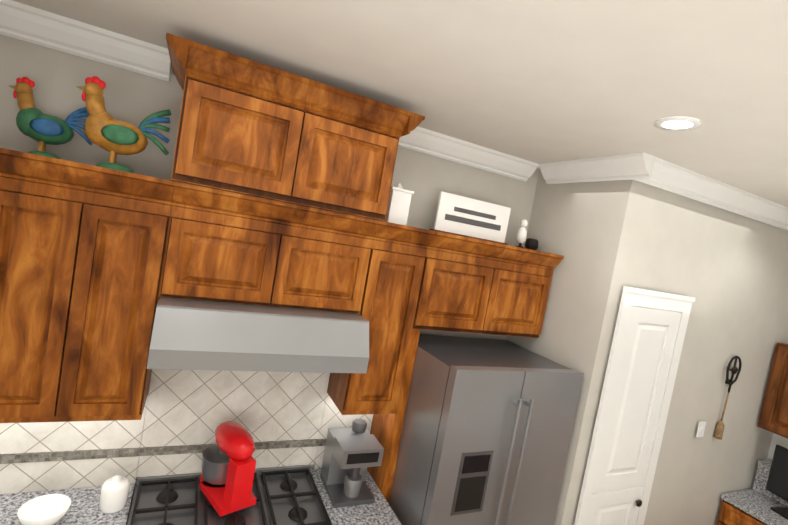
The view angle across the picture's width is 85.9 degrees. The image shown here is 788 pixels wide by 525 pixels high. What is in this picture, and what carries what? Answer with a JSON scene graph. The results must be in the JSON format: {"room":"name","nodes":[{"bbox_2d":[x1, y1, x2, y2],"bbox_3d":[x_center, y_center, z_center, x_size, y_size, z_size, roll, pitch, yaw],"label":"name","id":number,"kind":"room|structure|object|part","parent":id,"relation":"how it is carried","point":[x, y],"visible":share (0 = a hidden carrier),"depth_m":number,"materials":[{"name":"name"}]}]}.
{"room":"kitchen","nodes":[
{"label":"kitchen","id":0,"kind":"room"},
{"bbox_2d":[0,34,539,495],"bbox_3d":[-0.788,0.621,2.724,3.682,3.280,0.098,8,4,-25],"label":"wall","id":1,"kind":"structure","parent":0,"point":[57,77],"depth_m":2.23,"materials":[{"name":"paint"}]},
{"bbox_2d":[0,395,147,493],"bbox_3d":[-1.899,0.924,2.168,1.058,0.532,0.016,8,4,-25],"label":"backsplash","id":2,"kind":"structure","parent":1,"relation":"attached to","point":[40,456],"depth_m":2.25,"materials":[{"name":"tile"}]},
{"bbox_2d":[0,0,170,80],"bbox_3d":[-1.579,-1.076,1.984,0.946,0.130,0.110,8,4,-25],"label":"crown molding","id":3,"kind":"structure","parent":1,"relation":"attached to","point":[26,23],"depth_m":2.02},
{"bbox_2d":[0,148,173,422],"bbox_3d":[-1.669,0.108,1.938,1.058,1.175,0.415,8,4,-25],"label":"upper cabinet","id":4,"kind":"object","parent":1,"relation":"attached to","point":[82,250],"visible":0.98,"depth_m":1.90,"materials":[{"name":"brown wood"}]},
{"bbox_2d":[8,77,92,158],"bbox_3d":[-1.595,-0.656,1.974,0.344,0.346,0.135,8,4,-25],"label":"rooster","id":5,"kind":"object","parent":4,"relation":"on","point":[38,125],"visible":0.85,"depth_m":1.93,"materials":[{"name":"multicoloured ceramic"}]},
{"bbox_2d":[76,76,170,172],"bbox_3d":[-1.266,-0.628,1.985,0.402,0.404,0.158,8,4,-25],"label":"rooster","id":6,"kind":"object","parent":4,"relation":"on","point":[109,133],"visible":0.98,"depth_m":1.93,"materials":[{"name":"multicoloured ceramic"}]},
{"bbox_2d":[137,369,329,476],"bbox_3d":[-0.927,0.872,2.608,1.040,0.848,0.016,8,4,-25],"label":"backsplash","id":7,"kind":"structure","parent":1,"relation":"attached to","point":[278,416],"depth_m":2.56,"materials":[{"name":"tile"}]},
{"bbox_2d":[147,297,368,373],"bbox_3d":[-0.709,0.359,2.312,1.030,0.266,0.600,8,4,-25],"label":"range hood","id":8,"kind":"object","parent":1,"relation":"attached to","point":[189,334],"visible":1,"depth_m":2.05,"materials":[{"name":"silver metal"}]},
{"bbox_2d":[159,181,380,313],"bbox_3d":[-0.672,-0.057,2.362,1.040,0.555,0.435,8,4,-25],"label":"upper cabinet","id":9,"kind":"object","parent":1,"relation":"attached to","point":[227,246],"visible":0.98,"depth_m":2.19,"materials":[{"name":"brown wood"}]},
{"bbox_2d":[166,33,424,220],"bbox_3d":[-0.550,-0.615,2.280,1.240,0.587,0.545,8,4,-25],"label":"upper cabinet","id":10,"kind":"object","parent":1,"relation":"attached to","point":[251,127],"visible":0.98,"depth_m":2.05,"materials":[{"name":"brown wood"}]},
{"bbox_2d":[314,393,372,468],"bbox_3d":[-0.331,1.155,2.921,0.366,0.532,0.016,8,4,-25],"label":"backsplash","id":11,"kind":"structure","parent":1,"relation":"attached to","point":[333,417],"depth_m":2.86,"materials":[{"name":"tile"}]},
{"bbox_2d":[327,221,435,414],"bbox_3d":[-0.100,0.339,2.692,0.366,1.175,0.415,8,4,-25],"label":"upper cabinet","id":12,"kind":"object","parent":1,"relation":"attached to","point":[393,281],"visible":0.75,"depth_m":2.56,"materials":[{"name":"brown wood"}]},
{"bbox_2d":[380,183,413,224],"bbox_3d":[0.015,-0.377,2.708,0.150,0.270,0.150,8,4,-25],"label":"decorative lantern","id":13,"kind":"object","parent":12,"relation":"on","point":[398,205],"visible":0.81,"depth_m":2.65,"materials":[{"name":"white ceramic"}]},
{"bbox_2d":[398,126,538,181],"bbox_3d":[0.519,-0.767,2.991,1.214,0.130,0.110,8,4,-25],"label":"crown molding","id":14,"kind":"structure","parent":1,"relation":"attached to","point":[429,142],"depth_m":2.98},
{"bbox_2d":[413,231,563,337],"bbox_3d":[0.591,0.164,2.985,1.070,0.625,0.415,8,4,-25],"label":"upper cabinet","id":15,"kind":"object","parent":1,"relation":"attached to","point":[471,285],"visible":0.96,"depth_m":2.83,"materials":[{"name":"brown wood"}]},
{"bbox_2d":[429,191,510,244],"bbox_3d":[0.561,-0.303,2.992,0.640,0.279,0.060,8,4,-25],"label":"decorative sign","id":16,"kind":"object","parent":15,"relation":"on","point":[458,215],"visible":0.9,"depth_m":2.97,"materials":[{"name":"white wood"}]},
{"bbox_2d":[515,219,527,247],"bbox_3d":[0.957,-0.213,3.165,0.080,0.220,0.076,8,4,-25],"label":"bird","id":17,"kind":"object","parent":15,"relation":"on","point":[521,234],"visible":0.9,"depth_m":3.14},
{"bbox_2d":[524,238,538,249],"bbox_3d":[1.044,-0.135,3.216,0.100,0.090,0.095,8,4,-25],"label":"decorative pot","id":18,"kind":"object","parent":15,"relation":"on","point":[531,244],"visible":0.81,"depth_m":3.18,"materials":[{"name":"black ceramic"}]},
{"bbox_2d":[12,0,787,206],"bbox_3d":[3.559,-0.193,0.492,9.320,0.080,7.520,8,4,-25],"label":"ceiling","id":19,"kind":"structure","parent":0,"point":[542,81],"depth_m":1.70,"materials":[{"name":"paint"}]},
{"bbox_2d":[655,117,700,130],"bbox_3d":[1.289,-0.630,1.928,0.177,0.009,0.177,7,4,-37],"label":"recessed light","id":20,"kind":"object","parent":19,"relation":"in","point":[676,123],"visible":0.94,"depth_m":1.89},
{"bbox_2d":[507,169,787,524],"bbox_3d":[2.185,1.086,3.696,2.588,3.280,0.928,8,4,-25],"label":"wall","id":21,"kind":"structure","parent":0,"point":[725,269],"depth_m":3.13,"materials":[{"name":"paint"}]},
{"bbox_2d":[539,152,654,183],"bbox_3d":[1.308,-0.620,2.852,0.110,0.130,0.828,8,4,-25],"label":"crown molding","id":22,"kind":"structure","parent":21,"relation":"attached to","point":[632,166],"depth_m":2.75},
{"bbox_2d":[574,286,694,524],"bbox_3d":[1.574,1.425,2.894,0.716,2.495,0.052,8,4,-25],"label":"pantry door","id":23,"kind":"structure","parent":21,"relation":"in","point":[639,379],"depth_m":2.86,"materials":[{"name":"white wood"}]},
{"bbox_2d":[696,422,705,436],"bbox_3d":[2.369,1.286,3.261,0.080,0.120,0.014,8,4,-25],"label":"light switch","id":24,"kind":"object","parent":21,"relation":"attached to","point":[701,429],"visible":1,"depth_m":3.25,"materials":[{"name":"white plastic"}]},
{"bbox_2d":[633,157,787,230],"bbox_3d":[2.569,-0.411,3.063,2.376,0.130,0.110,8,4,-25],"label":"crown molding","id":25,"kind":"structure","parent":21,"relation":"attached to","point":[675,178],"depth_m":2.86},
{"bbox_2d":[713,356,741,439],"bbox_3d":[2.636,1.069,3.355,0.186,0.688,0.060,8,4,-25],"label":"wall decor","id":26,"kind":"object","parent":21,"relation":"attached to","point":[720,425],"visible":1,"depth_m":3.35,"materials":[{"name":"black metal"}]},
{"bbox_2d":[767,433,787,459],"bbox_3d":[3.940,1.445,2.833,0.098,3.280,2.172,8,4,-25],"label":"wall","id":27,"kind":"structure","parent":0,"point":[779,440],"depth_m":3.78,"materials":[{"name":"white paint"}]},
{"bbox_2d":[758,343,787,438],"bbox_3d":[3.403,1.087,3.511,0.378,0.740,0.370,8,4,-25],"label":"upper cabinet","id":28,"kind":"object","parent":27,"relation":"attached to","point":[773,418],"visible":1,"depth_m":3.53,"materials":[{"name":"brown wood"}]},
{"bbox_3d":[1.332,2.858,-0.106,5.630,0.060,7.520,8,4,-25],"label":"floor","id":29,"kind":"structure","parent":0,"visible":0},
{"bbox_2d":[367,329,583,524],"bbox_3d":[0.443,1.481,2.865,1.050,1.998,0.841,8,4,-25],"label":"refrigerator","id":30,"kind":"object","parent":29,"relation":"on","point":[486,431],"depth_m":2.54,"materials":[{"name":"silver metal"}]},
{"bbox_3d":[-0.102,1.384,2.884,0.066,1.998,0.330,8,4,-25],"label":"fridge side panel","id":31,"kind":"part","parent":30,"relation":"part of","materials":[{"name":"brown wood"}]},
{"bbox_3d":[-1.894,1.698,1.919,1.058,0.873,0.664,8,4,-25],"label":"base cabinet","id":32,"kind":"object","parent":29,"relation":"on","visible":0},
{"bbox_2d":[0,484,134,524],"bbox_3d":[-1.819,1.246,1.901,1.058,0.040,0.645,8,4,-25],"label":"countertop","id":33,"kind":"structure","parent":32,"relation":"on","point":[84,509],"depth_m":2.14,"materials":[{"name":"stone"}]},
{"bbox_2d":[17,494,70,524],"bbox_3d":[-1.664,1.202,2.013,0.200,0.085,0.197,8,4,-25],"label":"bowl","id":34,"kind":"object","parent":33,"relation":"on","point":[49,509],"visible":1,"depth_m":2.04,"materials":[{"name":"white ceramic"}]},
{"bbox_2d":[99,475,129,512],"bbox_3d":[-1.449,1.190,2.199,0.124,0.162,0.124,8,4,-25],"label":"canister","id":35,"kind":"object","parent":33,"relation":"on","point":[114,494],"visible":1,"depth_m":2.16,"materials":[{"name":"white ceramic"}]},
{"bbox_2d":[127,465,331,524],"bbox_3d":[-0.890,1.456,2.318,1.002,0.250,0.716,8,4,-25],"label":"range","id":36,"kind":"object","parent":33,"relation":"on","point":[286,495],"visible":0.81,"depth_m":2.37,"materials":[{"name":"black metal"}]},
{"bbox_2d":[199,421,256,516],"bbox_3d":[-0.923,1.115,2.399,0.298,0.396,0.397,8,4,-25],"label":"stand mixer","id":37,"kind":"object","parent":36,"relation":"on","point":[228,465],"visible":1,"depth_m":2.30,"materials":[{"name":"red plastic"}]},
{"bbox_3d":[-0.338,1.927,2.666,0.396,0.873,0.664,8,4,-25],"label":"base cabinet","id":38,"kind":"object","parent":29,"relation":"on","visible":0},
{"bbox_2d":[310,468,401,524],"bbox_3d":[-0.263,1.475,2.648,0.396,0.040,0.645,8,4,-25],"label":"countertop","id":39,"kind":"structure","parent":38,"relation":"on","point":[379,511],"depth_m":2.51,"materials":[{"name":"stone"}]},
{"bbox_2d":[320,419,383,507],"bbox_3d":[-0.267,1.243,2.681,0.260,0.410,0.325,8,4,-25],"label":"coffee machine","id":40,"kind":"object","parent":39,"relation":"on","point":[353,452],"visible":1,"depth_m":2.60,"materials":[{"name":"silver metal"}]},
{"bbox_3d":[3.217,2.993,3.232,0.640,0.060,3.100,8,4,-25],"label":"floor","id":41,"kind":"structure","parent":0,"visible":0},
{"bbox_2d":[717,500,766,524],"bbox_3d":[3.358,2.572,2.749,0.674,0.873,2.080,8,4,-25],"label":"base cabinet","id":42,"kind":"object","parent":41,"relation":"on","point":[730,514],"depth_m":3.44,"materials":[{"name":"brown wood"}]},
{"bbox_2d":[721,489,787,524],"bbox_3d":[3.447,2.123,2.728,0.650,0.040,2.080,8,4,-25],"label":"countertop","id":43,"kind":"structure","parent":42,"relation":"on","point":[755,504],"depth_m":3.45,"materials":[{"name":"stone"}]},
{"bbox_2d":[753,459,787,506],"bbox_3d":[3.679,2.002,2.818,0.190,0.264,2.080,8,4,-25],"label":"backsplash","id":44,"kind":"structure","parent":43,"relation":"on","point":[762,475],"depth_m":3.67,"materials":[{"name":"stone"}]},
{"bbox_2d":[766,445,787,519],"bbox_3d":[3.189,1.773,3.292,0.180,0.490,0.480,9,3,-13],"label":"monitor","id":45,"kind":"object","parent":43,"relation":"on","point":[777,483],"visible":1,"depth_m":3.44,"materials":[{"name":"black plastic"}]}
]}

